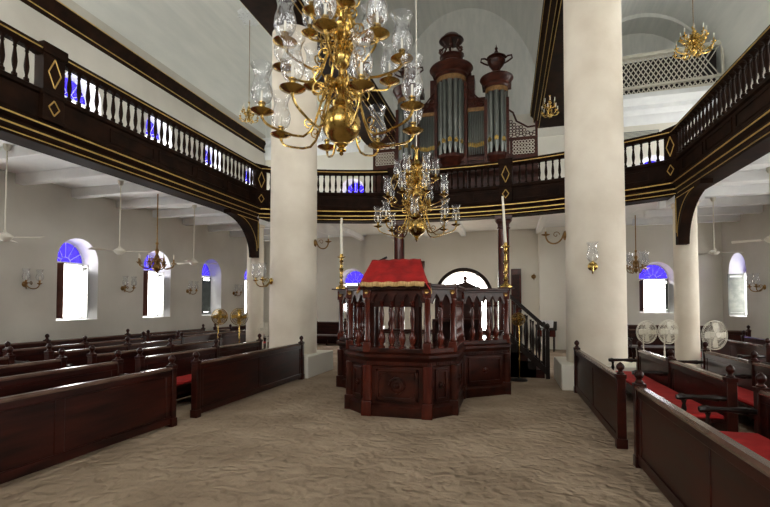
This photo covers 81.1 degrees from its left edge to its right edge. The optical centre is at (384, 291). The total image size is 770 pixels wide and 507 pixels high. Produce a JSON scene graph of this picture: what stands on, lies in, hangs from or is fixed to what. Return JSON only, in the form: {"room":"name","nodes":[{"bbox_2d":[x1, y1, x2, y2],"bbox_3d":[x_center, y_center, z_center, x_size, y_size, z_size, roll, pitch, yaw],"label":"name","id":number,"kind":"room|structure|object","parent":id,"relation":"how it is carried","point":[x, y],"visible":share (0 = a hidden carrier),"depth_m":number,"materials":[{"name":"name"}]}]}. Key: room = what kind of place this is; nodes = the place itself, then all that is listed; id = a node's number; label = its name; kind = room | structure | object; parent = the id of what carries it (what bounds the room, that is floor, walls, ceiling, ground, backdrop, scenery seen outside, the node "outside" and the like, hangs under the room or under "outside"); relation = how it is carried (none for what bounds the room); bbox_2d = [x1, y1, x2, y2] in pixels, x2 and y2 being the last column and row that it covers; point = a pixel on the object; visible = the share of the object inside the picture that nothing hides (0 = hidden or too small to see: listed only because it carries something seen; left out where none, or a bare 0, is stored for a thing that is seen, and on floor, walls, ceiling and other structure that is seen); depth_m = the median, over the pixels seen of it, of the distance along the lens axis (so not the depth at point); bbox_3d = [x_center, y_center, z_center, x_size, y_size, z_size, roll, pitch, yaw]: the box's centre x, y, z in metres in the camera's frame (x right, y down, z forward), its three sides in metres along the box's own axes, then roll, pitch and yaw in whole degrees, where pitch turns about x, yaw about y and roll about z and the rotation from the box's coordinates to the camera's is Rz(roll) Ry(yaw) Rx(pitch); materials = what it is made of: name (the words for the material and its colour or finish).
{"room":"house of worship","nodes":[
{"label":"house of worship","id":0,"kind":"room"},
{"bbox_2d":[0,0,265,343],"bbox_3d":[-8.992,-2.885,10.662,0.550,9.900,22.700,0,-2,15],"label":"wall","id":1,"kind":"structure","parent":0,"point":[49,210],"depth_m":13.07,"materials":[{"name":"paint"}]},
{"bbox_2d":[0,145,51,162],"bbox_3d":[-7.490,-2.717,8.916,3.260,0.240,0.220,0,-2,15],"label":"ceiling beam","id":2,"kind":"structure","parent":1,"relation":"attached to","point":[17,153],"depth_m":8.72,"materials":[{"name":"white paint"}]},
{"bbox_2d":[15,167,113,185],"bbox_3d":[-7.119,-2.676,10.282,3.260,0.240,0.220,0,-2,15],"label":"ceiling beam","id":3,"kind":"structure","parent":1,"relation":"attached to","point":[78,173],"depth_m":10.28,"materials":[{"name":"white paint"}]},
{"bbox_2d":[56,241,87,319],"bbox_3d":[-8.493,-0.311,12.212,0.562,2.147,1.091,0,-2,15],"label":"window","id":4,"kind":"structure","parent":1,"relation":"in","point":[69,254],"depth_m":12.40,"materials":[{"name":"glass"}]},
{"bbox_2d":[56,262,63,318],"bbox_3d":[-8.586,-0.029,11.728,0.494,1.454,0.030,0,-2,13],"label":"shutter","id":5,"kind":"object","parent":4,"relation":"attached to","point":[60,266],"depth_m":11.68,"materials":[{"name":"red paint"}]},
{"bbox_2d":[81,265,87,317],"bbox_3d":[-8.383,-0.004,12.571,0.516,1.454,0.018,-1,-2,41],"label":"shutter","id":6,"kind":"object","parent":4,"relation":"attached to","point":[84,273],"depth_m":12.57,"materials":[{"name":"grey paint"}]},
{"bbox_2d":[65,76,85,107],"bbox_3d":[-8.735,-4.780,12.411,0.060,2.292,1.091,0,-2,15],"label":"window","id":7,"kind":"structure","parent":1,"relation":"in","point":[74,84],"depth_m":12.59,"materials":[{"name":"glass"}]},
{"bbox_2d":[71,183,161,198],"bbox_3d":[-6.749,-2.636,11.648,3.260,0.240,0.220,0,-2,15],"label":"ceiling beam","id":8,"kind":"structure","parent":1,"relation":"attached to","point":[126,189],"depth_m":11.65,"materials":[{"name":"white paint"}]},
{"bbox_2d":[20,0,265,152],"bbox_3d":[-8.620,-7.196,10.689,0.260,0.480,22.700,0,-2,15],"label":"trim","id":9,"kind":"structure","parent":1,"relation":"attached to","point":[56,11],"depth_m":13.86,"materials":[{"name":"brown wood"}]},
{"bbox_2d":[143,254,163,316],"bbox_3d":[-7.747,-0.230,14.962,0.562,2.147,1.091,0,-2,15],"label":"window","id":10,"kind":"structure","parent":1,"relation":"in","point":[159,305],"depth_m":15.19,"materials":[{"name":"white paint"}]},
{"bbox_2d":[143,271,148,315],"bbox_3d":[-7.840,0.052,14.477,0.494,1.454,0.030,0,-2,13],"label":"shutter","id":11,"kind":"object","parent":10,"relation":"attached to","point":[145,276],"depth_m":14.43,"materials":[{"name":"red paint"}]},
{"bbox_2d":[157,272,163,314],"bbox_3d":[-7.637,0.077,15.321,0.516,1.454,0.018,-1,-2,41],"label":"shutter","id":12,"kind":"object","parent":10,"relation":"attached to","point":[160,279],"depth_m":15.32,"materials":[{"name":"grey paint"}]},
{"bbox_2d":[116,196,198,209],"bbox_3d":[-6.378,-2.595,13.014,3.260,0.240,0.220,0,-2,15],"label":"ceiling beam","id":13,"kind":"structure","parent":1,"relation":"attached to","point":[172,200],"depth_m":13.02,"materials":[{"name":"white paint"}]},
{"bbox_2d":[152,207,224,217],"bbox_3d":[-6.008,-2.554,14.380,3.260,0.240,0.220,0,-2,15],"label":"ceiling beam","id":14,"kind":"structure","parent":1,"relation":"attached to","point":[199,211],"depth_m":14.38,"materials":[{"name":"white paint"}]},
{"bbox_2d":[202,264,210,314],"bbox_3d":[-7.232,-0.146,17.773,0.085,2.147,1.091,0,-2,15],"label":"window","id":15,"kind":"structure","parent":1,"relation":"in","point":[206,285],"depth_m":18.00,"materials":[{"name":"glass"}]},
{"bbox_2d":[203,277,210,313],"bbox_3d":[-7.141,0.157,17.995,0.030,1.454,0.492,0,-2,15],"label":"shutter","id":16,"kind":"object","parent":15,"relation":"attached to","point":[206,284],"depth_m":18.01,"materials":[{"name":"grey paint"}]},
{"bbox_2d":[182,216,258,225],"bbox_3d":[-5.637,-2.514,15.746,3.260,0.240,0.220,0,-2,15],"label":"beam","id":17,"kind":"structure","parent":1,"relation":"attached to","point":[214,219],"depth_m":15.80,"materials":[{"name":"white paint"}]},
{"bbox_2d":[208,223,269,231],"bbox_3d":[-5.267,-2.473,17.113,3.260,0.240,0.220,0,-2,15],"label":"beam","id":18,"kind":"structure","parent":1,"relation":"attached to","point":[220,227],"depth_m":17.26,"materials":[{"name":"white paint"}]},
{"bbox_2d":[72,0,271,134],"bbox_3d":[-6.205,-9.304,10.107,5.480,3.500,22.720,0,-2,15],"label":"ceiling","id":19,"kind":"structure","parent":0,"point":[204,42],"depth_m":16.56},
{"bbox_2d":[237,7,259,25],"bbox_3d":[-5.154,-10.426,17.152,1.100,0.160,1.100,0,-2,15],"label":"ceiling rose","id":20,"kind":"object","parent":19,"relation":"attached to","point":[245,15],"visible":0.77,"depth_m":17.01,"materials":[{"name":"white paint"}]},
{"bbox_2d":[239,20,258,123],"bbox_3d":[-5.154,-8.371,17.091,0.733,3.992,0.733,1,-2,-19],"label":"brass chandelier","id":21,"kind":"object","parent":20,"relation":"hanging from","point":[248,112],"visible":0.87,"depth_m":17.02,"materials":[{"name":"gold metal"}]},
{"bbox_2d":[0,342,753,506],"bbox_3d":[1.324,2.194,11.548,20.020,0.200,31.300,0,-2,15],"label":"floor","id":22,"kind":"structure","parent":0,"point":[295,443],"depth_m":5.00,"materials":[{"name":"sand"}]},
{"bbox_2d":[0,346,15,365],"bbox_3d":[-6.639,1.378,5.320,0.624,1.060,4.580,0,-2,15],"label":"pew","id":23,"kind":"object","parent":22,"relation":"on","point":[8,359],"visible":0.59,"depth_m":7.51,"materials":[{"name":"brown wood"}]},
{"bbox_2d":[0,348,67,376],"bbox_3d":[-5.558,1.370,5.027,0.624,1.060,4.580,0,-2,15],"label":"pew","id":24,"kind":"object","parent":22,"relation":"on","point":[60,362],"visible":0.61,"depth_m":6.83,"materials":[{"name":"brown wood"}]},
{"bbox_2d":[0,350,127,396],"bbox_3d":[-4.477,1.361,4.734,0.624,1.060,4.580,0,-2,15],"label":"pew","id":25,"kind":"object","parent":22,"relation":"on","point":[35,381],"visible":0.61,"depth_m":6.02,"materials":[{"name":"brown wood"}]},
{"bbox_2d":[2,331,146,363],"bbox_3d":[-6.559,1.522,10.161,0.624,1.060,3.450,0,-2,15],"label":"pew","id":26,"kind":"object","parent":22,"relation":"on","point":[23,355],"visible":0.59,"depth_m":9.43,"materials":[{"name":"brown wood"}]},
{"bbox_2d":[0,355,177,483],"bbox_3d":[-3.762,1.356,4.048,0.124,1.030,5.230,0,-2,15],"label":"pew","id":27,"kind":"object","parent":22,"relation":"on","point":[40,429],"visible":1,"depth_m":5.08,"materials":[{"name":"brown wood"}]},
{"bbox_2d":[0,324,204,356],"bbox_3d":[-7.485,1.593,12.556,0.582,1.060,8.110,0,-2,15],"label":"pew","id":28,"kind":"object","parent":22,"relation":"on","point":[46,341],"visible":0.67,"depth_m":11.64,"materials":[{"name":"brown wood"}]},
{"bbox_2d":[44,332,184,367],"bbox_3d":[-5.426,1.511,9.792,0.624,1.060,3.570,0,-2,15],"label":"pew","id":29,"kind":"object","parent":22,"relation":"on","point":[77,357],"visible":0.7,"depth_m":9.14,"materials":[{"name":"brown wood"}]},
{"bbox_2d":[87,333,222,373],"bbox_3d":[-4.361,1.501,9.441,0.624,1.060,3.690,0,-2,15],"label":"pew","id":30,"kind":"object","parent":22,"relation":"on","point":[128,356],"visible":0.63,"depth_m":8.85,"materials":[{"name":"brown wood"}]},
{"bbox_2d":[145,324,232,341],"bbox_3d":[-5.911,1.650,14.460,0.624,1.060,4.010,0,-2,15],"label":"pew","id":31,"kind":"object","parent":22,"relation":"on","point":[150,338],"visible":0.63,"depth_m":13.54,"materials":[{"name":"brown wood"}]},
{"bbox_2d":[134,333,266,398],"bbox_3d":[-3.295,1.490,9.090,0.624,1.060,3.810,0,-2,15],"label":"pew","id":32,"kind":"object","parent":22,"relation":"on","point":[183,359],"visible":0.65,"depth_m":8.35,"materials":[{"name":"brown wood"}]},
{"bbox_2d":[177,374,190,385],"bbox_3d":[-3.267,1.592,9.079,0.460,0.053,3.620,0,-2,15],"label":"seat cushion","id":33,"kind":"object","parent":32,"relation":"on","point":[182,379],"depth_m":7.83,"materials":[{"name":"red fabric"}]},
{"bbox_2d":[211,309,227,338],"bbox_3d":[-4.650,1.302,12.625,0.395,1.647,0.395,0,-2,5],"label":"pedestal fan","id":34,"kind":"object","parent":22,"relation":"on","point":[219,316],"visible":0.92,"depth_m":12.60,"materials":[{"name":"gold metal"}]},
{"bbox_2d":[175,330,268,348],"bbox_3d":[-4.946,1.642,14.198,0.624,1.060,4.010,0,-2,15],"label":"pew","id":35,"kind":"object","parent":22,"relation":"on","point":[230,337],"visible":0.38,"depth_m":14.34,"materials":[{"name":"brown wood"}]},
{"bbox_2d":[230,308,247,342],"bbox_3d":[-4.115,1.294,12.687,0.395,1.666,0.395,-1,-2,30],"label":"pedestal fan","id":36,"kind":"object","parent":22,"relation":"on","point":[239,317],"visible":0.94,"depth_m":12.65,"materials":[{"name":"gold metal"}]},
{"bbox_2d":[190,336,304,417],"bbox_3d":[-2.465,1.498,8.829,0.124,1.030,3.840,0,-2,15],"label":"pew","id":37,"kind":"object","parent":22,"relation":"on","point":[216,382],"visible":1,"depth_m":8.17,"materials":[{"name":"brown wood"}]},
{"bbox_2d":[246,219,269,348],"bbox_3d":[-4.239,-0.065,14.679,0.660,4.500,0.660,0,-2,15],"label":"column","id":38,"kind":"structure","parent":22,"relation":"on","point":[254,293],"depth_m":14.46,"materials":[{"name":"paint"}]},
{"bbox_2d":[223,209,258,257],"bbox_3d":[-4.327,-1.721,13.638,0.274,1.250,1.550,0,-2,15],"label":"bracket","id":39,"kind":"object","parent":38,"relation":"attached to","point":[249,224],"visible":1,"depth_m":13.96,"materials":[{"name":"brown wood"}]},
{"bbox_2d":[269,24,332,377],"bbox_3d":[-2.390,-2.325,11.819,1.600,8.850,1.600,0,-2,15],"label":"round column","id":40,"kind":"structure","parent":22,"relation":"on","point":[293,208],"depth_m":11.31,"materials":[{"name":"paint"}]},
{"bbox_2d":[317,318,346,344],"bbox_3d":[-2.494,1.748,19.801,1.510,1.180,0.624,0,-2,15],"label":"bench","id":41,"kind":"object","parent":22,"relation":"on","point":[327,332],"visible":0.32,"depth_m":19.98,"materials":[{"name":"brown wood"}]},
{"bbox_2d":[390,220,407,328],"bbox_3d":[0.471,-0.059,14.852,0.520,4.500,0.520,0,-2,15],"label":"wooden column","id":42,"kind":"structure","parent":22,"relation":"on","point":[398,242],"depth_m":14.73,"materials":[{"name":"red wood"}]},
{"bbox_2d":[332,283,513,419],"bbox_3d":[0.846,0.990,9.744,3.760,2.100,5.680,0,-2,15],"label":"bimah","id":43,"kind":"object","parent":22,"relation":"on","point":[395,378],"visible":0.88,"depth_m":7.17,"materials":[{"name":"brown wood"}]},
{"bbox_2d":[336,218,345,288],"bbox_3d":[-0.945,-0.832,9.765,0.240,1.542,0.240,0,-2,15],"label":"brass candlestick","id":44,"kind":"object","parent":43,"relation":"on","point":[341,256],"visible":0.98,"depth_m":9.74,"materials":[{"name":"gold metal"}]},
{"bbox_2d":[365,261,424,348],"bbox_3d":[0.166,0.240,7.256,0.880,1.490,0.500,0,-2,15],"label":"desk","id":45,"kind":"object","parent":43,"relation":"on","point":[375,305],"visible":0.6,"depth_m":7.19,"materials":[{"name":"brown wood"}]},
{"bbox_2d":[356,259,431,293],"bbox_3d":[0.199,-0.254,7.251,1.205,0.604,0.624,0,-2,15],"label":"cloth","id":46,"kind":"object","parent":45,"relation":"on","point":[393,272],"visible":0.99,"depth_m":7.16,"materials":[{"name":"red fabric"}]},
{"bbox_2d":[432,276,478,339],"bbox_3d":[1.625,0.350,10.095,1.050,1.440,0.548,0,-2,15],"label":"bench","id":47,"kind":"object","parent":43,"relation":"on","point":[446,306],"visible":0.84,"depth_m":10.23,"materials":[{"name":"brown wood"}]},
{"bbox_2d":[500,196,511,286],"bbox_3d":[2.401,-0.998,8.966,0.240,1.827,0.240,0,-2,15],"label":"brass candlestick","id":48,"kind":"object","parent":43,"relation":"on","point":[505,284],"visible":0.98,"depth_m":8.93,"materials":[{"name":"gold metal"}]},
{"bbox_2d":[501,196,506,241],"bbox_3d":[2.381,-1.434,8.985,0.099,0.953,0.060,0,-2,15],"label":"candle","id":49,"kind":"object","parent":48,"relation":"on","point":[503,209],"depth_m":8.97,"materials":[{"name":"beige wax"}]},
{"bbox_2d":[495,215,511,333],"bbox_3d":[3.695,-0.085,13.979,0.520,4.500,0.520,0,-2,15],"label":"wooden column","id":50,"kind":"structure","parent":22,"relation":"on","point":[508,218],"depth_m":13.87,"materials":[{"name":"red wood"}]},
{"bbox_2d":[511,312,527,381],"bbox_3d":[3.107,1.273,10.470,0.400,1.577,0.400,-1,-2,25],"label":"pedestal fan","id":51,"kind":"object","parent":22,"relation":"on","point":[517,318],"visible":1,"depth_m":10.45,"materials":[{"name":"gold metal"}]},
{"bbox_2d":[510,294,549,378],"bbox_3d":[3.623,1.076,11.320,0.904,2.020,1.198,0,-2,15],"label":"stair","id":52,"kind":"structure","parent":22,"relation":"on","point":[531,366],"depth_m":10.84,"materials":[{"name":"brown wood"}]},
{"bbox_2d":[554,0,635,392],"bbox_3d":[4.607,-2.382,9.922,1.600,8.850,1.600,0,-2,15],"label":"round column","id":53,"kind":"structure","parent":22,"relation":"on","point":[596,303],"depth_m":9.43,"materials":[{"name":"paint"}]},
{"bbox_2d":[573,340,627,449],"bbox_3d":[3.367,1.441,7.259,0.124,1.050,3.700,0,-2,15],"label":"board","id":54,"kind":"object","parent":22,"relation":"on","point":[602,388],"visible":1,"depth_m":6.37,"materials":[{"name":"brown wood"}]},
{"bbox_2d":[636,321,656,347],"bbox_3d":[6.097,1.368,10.477,0.407,1.386,0.407,-1,-2,36],"label":"pedestal fan","id":55,"kind":"object","parent":22,"relation":"on","point":[645,331],"visible":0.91,"depth_m":10.46,"materials":[{"name":"beige paint"}]},
{"bbox_2d":[658,320,678,356],"bbox_3d":[6.446,1.346,10.223,0.414,1.416,0.414,-1,-2,32],"label":"pedestal fan","id":56,"kind":"object","parent":22,"relation":"on","point":[668,331],"visible":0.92,"depth_m":10.20,"materials":[{"name":"beige paint"}]},
{"bbox_2d":[608,340,737,431],"bbox_3d":[4.262,1.431,7.083,0.624,1.060,3.830,0,-2,15],"label":"pew","id":57,"kind":"object","parent":22,"relation":"on","point":[688,387],"visible":0.77,"depth_m":6.13,"materials":[{"name":"brown wood"}]},
{"bbox_2d":[616,371,723,419],"bbox_3d":[4.234,1.532,7.088,0.460,0.053,3.640,0,-2,15],"label":"seat cushion","id":58,"kind":"object","parent":57,"relation":"on","point":[660,387],"depth_m":6.55,"materials":[{"name":"red fabric"}]},
{"bbox_2d":[666,194,704,367],"bbox_3d":[7.694,-0.159,11.497,0.660,4.500,0.660,0,-2,15],"label":"column","id":59,"kind":"structure","parent":22,"relation":"on","point":[685,257],"depth_m":11.28,"materials":[{"name":"paint"}]},
{"bbox_2d":[675,178,712,244],"bbox_3d":[7.197,-1.814,10.514,0.274,1.250,1.550,0,-2,15],"label":"bracket","id":60,"kind":"object","parent":59,"relation":"attached to","point":[686,201],"visible":1,"depth_m":10.83,"materials":[{"name":"brown wood"}]},
{"bbox_2d":[627,324,750,358],"bbox_3d":[9.534,1.604,14.106,3.510,1.130,0.624,0,-2,15],"label":"bench","id":61,"kind":"object","parent":22,"relation":"on","point":[657,346],"visible":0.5,"depth_m":14.32,"materials":[{"name":"brown wood"}]},
{"bbox_2d":[632,370,769,506],"bbox_3d":[2.074,1.295,2.338,0.124,1.050,5.380,0,-2,15],"label":"bench","id":62,"kind":"object","parent":22,"relation":"on","point":[691,462],"visible":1,"depth_m":3.48,"materials":[{"name":"brown wood"}]},
{"bbox_2d":[701,320,727,350],"bbox_3d":[6.880,1.316,9.379,0.484,1.426,0.423,-1,-2,31],"label":"pedestal fan","id":63,"kind":"object","parent":22,"relation":"on","point":[714,335],"visible":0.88,"depth_m":9.36,"materials":[{"name":"beige paint"}]},
{"bbox_2d":[676,342,769,420],"bbox_3d":[5.343,1.422,6.791,0.624,1.060,3.830,0,-2,15],"label":"pew","id":64,"kind":"object","parent":22,"relation":"on","point":[746,371],"visible":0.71,"depth_m":7.04,"materials":[{"name":"brown wood"}]},
{"bbox_2d":[737,386,753,406],"bbox_3d":[5.314,1.524,6.795,0.460,0.053,3.640,0,-2,15],"label":"seat cushion","id":65,"kind":"object","parent":64,"relation":"on","point":[745,393],"depth_m":6.37,"materials":[{"name":"red fabric"}]},
{"bbox_2d":[698,373,769,460],"bbox_3d":[3.083,1.302,2.737,0.624,1.060,4.080,0,-2,15],"label":"pew","id":66,"kind":"object","parent":22,"relation":"on","point":[758,441],"visible":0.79,"depth_m":4.54,"materials":[{"name":"brown wood"}]},
{"bbox_2d":[720,431,769,460],"bbox_3d":[3.055,1.403,2.742,0.460,0.053,3.890,0,-2,15],"label":"seat cushion","id":67,"kind":"object","parent":66,"relation":"on","point":[758,442],"depth_m":4.30,"materials":[{"name":"red fabric"}]},
{"bbox_2d":[700,330,769,366],"bbox_3d":[8.263,1.551,11.136,0.624,1.060,3.410,0,-2,15],"label":"pew","id":68,"kind":"object","parent":22,"relation":"on","point":[739,349],"visible":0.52,"depth_m":10.39,"materials":[{"name":"brown wood"}]},
{"bbox_2d":[741,330,765,344],"bbox_3d":[9.228,1.543,10.875,0.624,1.060,3.410,0,-2,15],"label":"pew","id":69,"kind":"object","parent":22,"relation":"on","point":[744,338],"visible":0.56,"depth_m":11.97,"materials":[{"name":"brown wood"}]},
{"bbox_2d":[0,140,769,237],"bbox_3d":[0.355,-2.920,8.127,18.820,0.120,22.700,0,-2,15],"label":"ceiling","id":70,"kind":"structure","parent":0,"point":[553,220],"depth_m":14.46,"materials":[{"name":"white paint"}]},
{"bbox_2d":[0,143,44,242],"bbox_3d":[-7.243,-1.906,8.580,1.273,1.880,1.281,0,-2,15],"label":"ceiling fan","id":71,"kind":"object","parent":70,"relation":"hanging from","point":[5,236],"visible":1,"depth_m":8.65,"materials":[{"name":"beige paint"}]},
{"bbox_2d":[88,180,149,254],"bbox_3d":[-6.567,-1.846,11.127,1.289,1.850,1.263,0,-2,15],"label":"ceiling fan","id":72,"kind":"object","parent":70,"relation":"hanging from","point":[119,251],"visible":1,"depth_m":11.19,"materials":[{"name":"beige paint"}]},
{"bbox_2d":[0,20,260,217],"bbox_3d":[-6.320,-3.411,6.584,0.630,1.710,16.200,0,-2,15],"label":"gallery balustrade","id":73,"kind":"object","parent":70,"relation":"attached to","point":[38,116],"visible":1,"depth_m":8.81,"materials":[{"name":"brown wood"}]},
{"bbox_2d":[137,194,175,273],"bbox_3d":[-6.351,-1.622,12.551,1.036,2.213,1.036,0,-2,15],"label":"chandelier","id":74,"kind":"object","parent":70,"relation":"hanging from","point":[156,267],"visible":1,"depth_m":12.49,"materials":[{"name":"gold metal"}]},
{"bbox_2d":[373,32,537,192],"bbox_3d":[2.260,-5.776,15.238,5.506,6.011,1.547,0,-2,15],"label":"pipe organ","id":75,"kind":"object","parent":70,"relation":"on","point":[461,127],"visible":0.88,"depth_m":14.82,"materials":[{"name":"brown wood"}]},
{"bbox_2d":[252,125,684,223],"bbox_3d":[1.869,-3.199,13.720,12.196,1.710,2.332,0,-2,15],"label":"gallery balustrade","id":76,"kind":"object","parent":70,"relation":"attached to","point":[650,182],"visible":0.66,"depth_m":13.98,"materials":[{"name":"brown wood"}]},
{"bbox_2d":[626,215,649,273],"bbox_3d":[8.651,-1.625,15.530,0.753,2.030,0.753,-1,-2,40],"label":"chandelier","id":77,"kind":"object","parent":70,"relation":"hanging from","point":[635,264],"visible":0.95,"depth_m":15.49,"materials":[{"name":"gold metal"}]},
{"bbox_2d":[657,195,769,209],"bbox_3d":[9.751,-2.594,13.043,3.260,0.240,0.220,0,-2,15],"label":"ceiling beam","id":78,"kind":"structure","parent":70,"relation":"attached to","point":[758,199],"depth_m":12.89,"materials":[{"name":"white paint"}]},
{"bbox_2d":[670,25,769,192],"bbox_3d":[5.338,-3.490,3.424,0.612,1.680,16.200,0,-2,15],"label":"gallery balustrade","id":79,"kind":"object","parent":70,"relation":"attached to","point":[739,135],"visible":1,"depth_m":8.56,"materials":[{"name":"brown wood"}]},
{"bbox_2d":[698,197,743,255],"bbox_3d":[9.558,-1.879,12.877,1.205,1.680,1.316,0,-2,15],"label":"ceiling fan","id":80,"kind":"object","parent":70,"relation":"hanging from","point":[714,251],"visible":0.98,"depth_m":12.91,"materials":[{"name":"beige paint"}]},
{"bbox_2d":[703,183,769,197],"bbox_3d":[9.381,-2.635,11.677,3.260,0.240,0.220,0,-2,15],"label":"ceiling beam","id":81,"kind":"structure","parent":70,"relation":"attached to","point":[752,189],"depth_m":11.65,"materials":[{"name":"white paint"}]},
{"bbox_2d":[714,170,768,184],"bbox_3d":[9.010,-2.675,10.310,3.260,0.240,0.220,0,-2,15],"label":"ceiling beam","id":82,"kind":"structure","parent":70,"relation":"attached to","point":[751,176],"depth_m":10.39,"materials":[{"name":"white paint"}]},
{"bbox_2d":[745,152,769,166],"bbox_3d":[8.640,-2.716,8.944,3.260,0.240,0.220,0,-2,15],"label":"ceiling beam","id":83,"kind":"structure","parent":70,"relation":"attached to","point":[765,160],"depth_m":9.11,"materials":[{"name":"white paint"}]},
{"bbox_2d":[327,0,542,110],"bbox_3d":[0.368,-10.107,8.348,6.592,5.000,22.720,0,-2,15],"label":"ceiling","id":84,"kind":"structure","parent":0,"point":[524,16],"depth_m":17.98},
{"bbox_2d":[249,0,423,157],"bbox_3d":[-0.486,-7.030,5.181,1.841,11.038,1.841,1,-2,-40],"label":"brass chandelier","id":85,"kind":"object","parent":84,"relation":"hanging from","point":[341,125],"visible":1,"depth_m":4.90,"materials":[{"name":"gold metal"}]},
{"bbox_2d":[374,0,460,241],"bbox_3d":[0.650,-6.720,9.404,1.673,11.408,1.673,0,-2,-16],"label":"brass chandelier","id":86,"kind":"object","parent":84,"relation":"hanging from","point":[416,227],"visible":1,"depth_m":9.18,"materials":[{"name":"gold metal"}]},
{"bbox_2d":[264,8,722,347],"bbox_3d":[3.470,-5.168,19.684,19.920,15.000,1.100,0,-2,15],"label":"wall","id":87,"kind":"structure","parent":0,"point":[477,250],"depth_m":18.74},
{"bbox_2d":[262,132,365,159],"bbox_3d":[-3.290,-6.796,20.789,5.220,0.920,0.440,0,-2,15],"label":"trim","id":88,"kind":"structure","parent":87,"relation":"attached to","point":[351,147],"depth_m":20.61,"materials":[{"name":"white paint"}]},
{"bbox_2d":[240,0,395,144],"bbox_3d":[-3.138,-7.280,9.204,1.800,0.900,22.700,0,-2,15],"label":"trim","id":89,"kind":"structure","parent":87,"relation":"attached to","point":[264,11],"depth_m":12.66,"materials":[{"name":"brown wood"}]},
{"bbox_2d":[322,223,363,240],"bbox_3d":[-1.713,-2.477,17.684,0.200,0.200,5.318,0,-2,15],"label":"beam","id":90,"kind":"structure","parent":87,"relation":"attached to","point":[347,231],"depth_m":18.20,"materials":[{"name":"white paint"}]},
{"bbox_2d":[343,270,362,310],"bbox_3d":[-1.433,-0.044,20.519,1.091,1.906,0.562,0,-2,15],"label":"window","id":91,"kind":"structure","parent":87,"relation":"in","point":[353,277],"depth_m":20.79,"materials":[{"name":"glass"}]},
{"bbox_2d":[364,142,395,328],"bbox_3d":[-0.210,-2.087,19.855,1.400,8.850,0.320,0,-2,15],"label":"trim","id":92,"kind":"structure","parent":87,"relation":"attached to","point":[379,246],"depth_m":19.80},
{"bbox_2d":[435,268,492,328],"bbox_3d":[3.316,0.651,19.020,2.454,3.327,0.130,0,-2,15],"label":"door","id":93,"kind":"structure","parent":87,"relation":"in","point":[451,272],"depth_m":18.96,"materials":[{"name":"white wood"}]},
{"bbox_2d":[511,269,521,339],"bbox_3d":[5.332,0.682,18.261,0.400,3.220,0.075,-1,-2,27],"label":"door leaf","id":94,"kind":"structure","parent":87,"relation":"in","point":[515,273],"depth_m":18.25,"materials":[{"name":"red wood"}]},
{"bbox_2d":[530,0,563,127],"bbox_3d":[3.859,-7.336,7.308,1.800,0.900,22.700,0,-2,15],"label":"trim","id":95,"kind":"structure","parent":87,"relation":"attached to","point":[549,68],"depth_m":13.87,"materials":[{"name":"brown wood"}]},
{"bbox_2d":[541,95,558,117],"bbox_3d":[5.586,-6.358,15.258,0.614,0.924,0.598,0,-2,15],"label":"brass chandelier","id":96,"kind":"object","parent":87,"relation":"hanging from","point":[549,104],"visible":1,"depth_m":15.21,"materials":[{"name":"gold metal"}]},
{"bbox_2d":[538,126,565,349],"bbox_3d":[6.787,-2.143,17.959,1.400,8.850,0.320,0,-2,15],"label":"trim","id":97,"kind":"structure","parent":87,"relation":"attached to","point":[552,280],"depth_m":17.89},
{"bbox_2d":[624,129,658,139],"bbox_3d":[9.739,-6.012,17.382,1.500,0.350,0.070,0,-2,15],"label":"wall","id":98,"kind":"structure","parent":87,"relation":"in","point":[627,135],"depth_m":17.36,"materials":[{"name":"white paint"}]},
{"bbox_2d":[639,264,668,312],"bbox_3d":[10.390,-0.139,17.315,1.091,1.906,0.562,0,-2,15],"label":"window","id":99,"kind":"structure","parent":87,"relation":"in","point":[654,271],"depth_m":17.49,"materials":[{"name":"glass"}]},
{"bbox_2d":[639,280,643,311],"bbox_3d":[9.914,0.160,17.399,0.030,1.213,0.494,0,-2,13],"label":"shutter","id":100,"kind":"object","parent":99,"relation":"attached to","point":[641,282],"depth_m":17.36,"materials":[{"name":"brown paint"}]},
{"bbox_2d":[623,85,717,126],"bbox_3d":[9.845,-6.908,17.032,5.100,0.920,0.820,0,-2,15],"label":"trim","id":101,"kind":"structure","parent":87,"relation":"attached to","point":[666,106],"depth_m":16.94,"materials":[{"name":"white paint"}]},
{"bbox_2d":[622,40,724,94],"bbox_3d":[9.784,-8.159,17.008,5.000,1.580,0.330,-1,-2,20],"label":"lattice screen","id":102,"kind":"object","parent":101,"relation":"on","point":[667,73],"visible":0.57,"depth_m":16.71,"materials":[{"name":"beige paint"}]},
{"bbox_2d":[621,0,769,78],"bbox_3d":[6.931,-9.460,6.548,5.459,3.600,22.720,0,-2,15],"label":"ceiling","id":103,"kind":"structure","parent":0,"point":[737,24],"depth_m":15.70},
{"bbox_2d":[672,0,716,60],"bbox_3d":[8.509,-8.703,12.462,0.976,4.462,0.976,1,-2,-19],"label":"brass chandelier","id":104,"kind":"object","parent":103,"relation":"hanging from","point":[695,46],"visible":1,"depth_m":12.35,"materials":[{"name":"gold metal"}]},
{"bbox_2d":[721,67,769,338],"bbox_3d":[9.703,-3.035,5.595,0.550,9.900,22.700,0,-2,15],"label":"wall","id":105,"kind":"structure","parent":0,"point":[756,255],"depth_m":14.59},
{"bbox_2d":[632,214,739,225],"bbox_3d":[10.492,-2.513,15.775,3.260,0.240,0.220,0,-2,15],"label":"trim","id":106,"kind":"structure","parent":105,"relation":"attached to","point":[717,218],"depth_m":15.61,"materials":[{"name":"white paint"}]},
{"bbox_2d":[643,205,762,218],"bbox_3d":[10.122,-2.554,14.409,3.260,0.240,0.220,0,-2,15],"label":"ceiling beam","id":107,"kind":"structure","parent":105,"relation":"attached to","point":[751,209],"depth_m":14.23,"materials":[{"name":"white paint"}]},
{"bbox_2d":[727,265,746,315],"bbox_3d":[12.332,-0.216,15.425,0.561,2.147,1.096,0,-2,15],"label":"window","id":108,"kind":"structure","parent":105,"relation":"in","point":[737,297],"depth_m":15.90,"materials":[{"name":"glass"}]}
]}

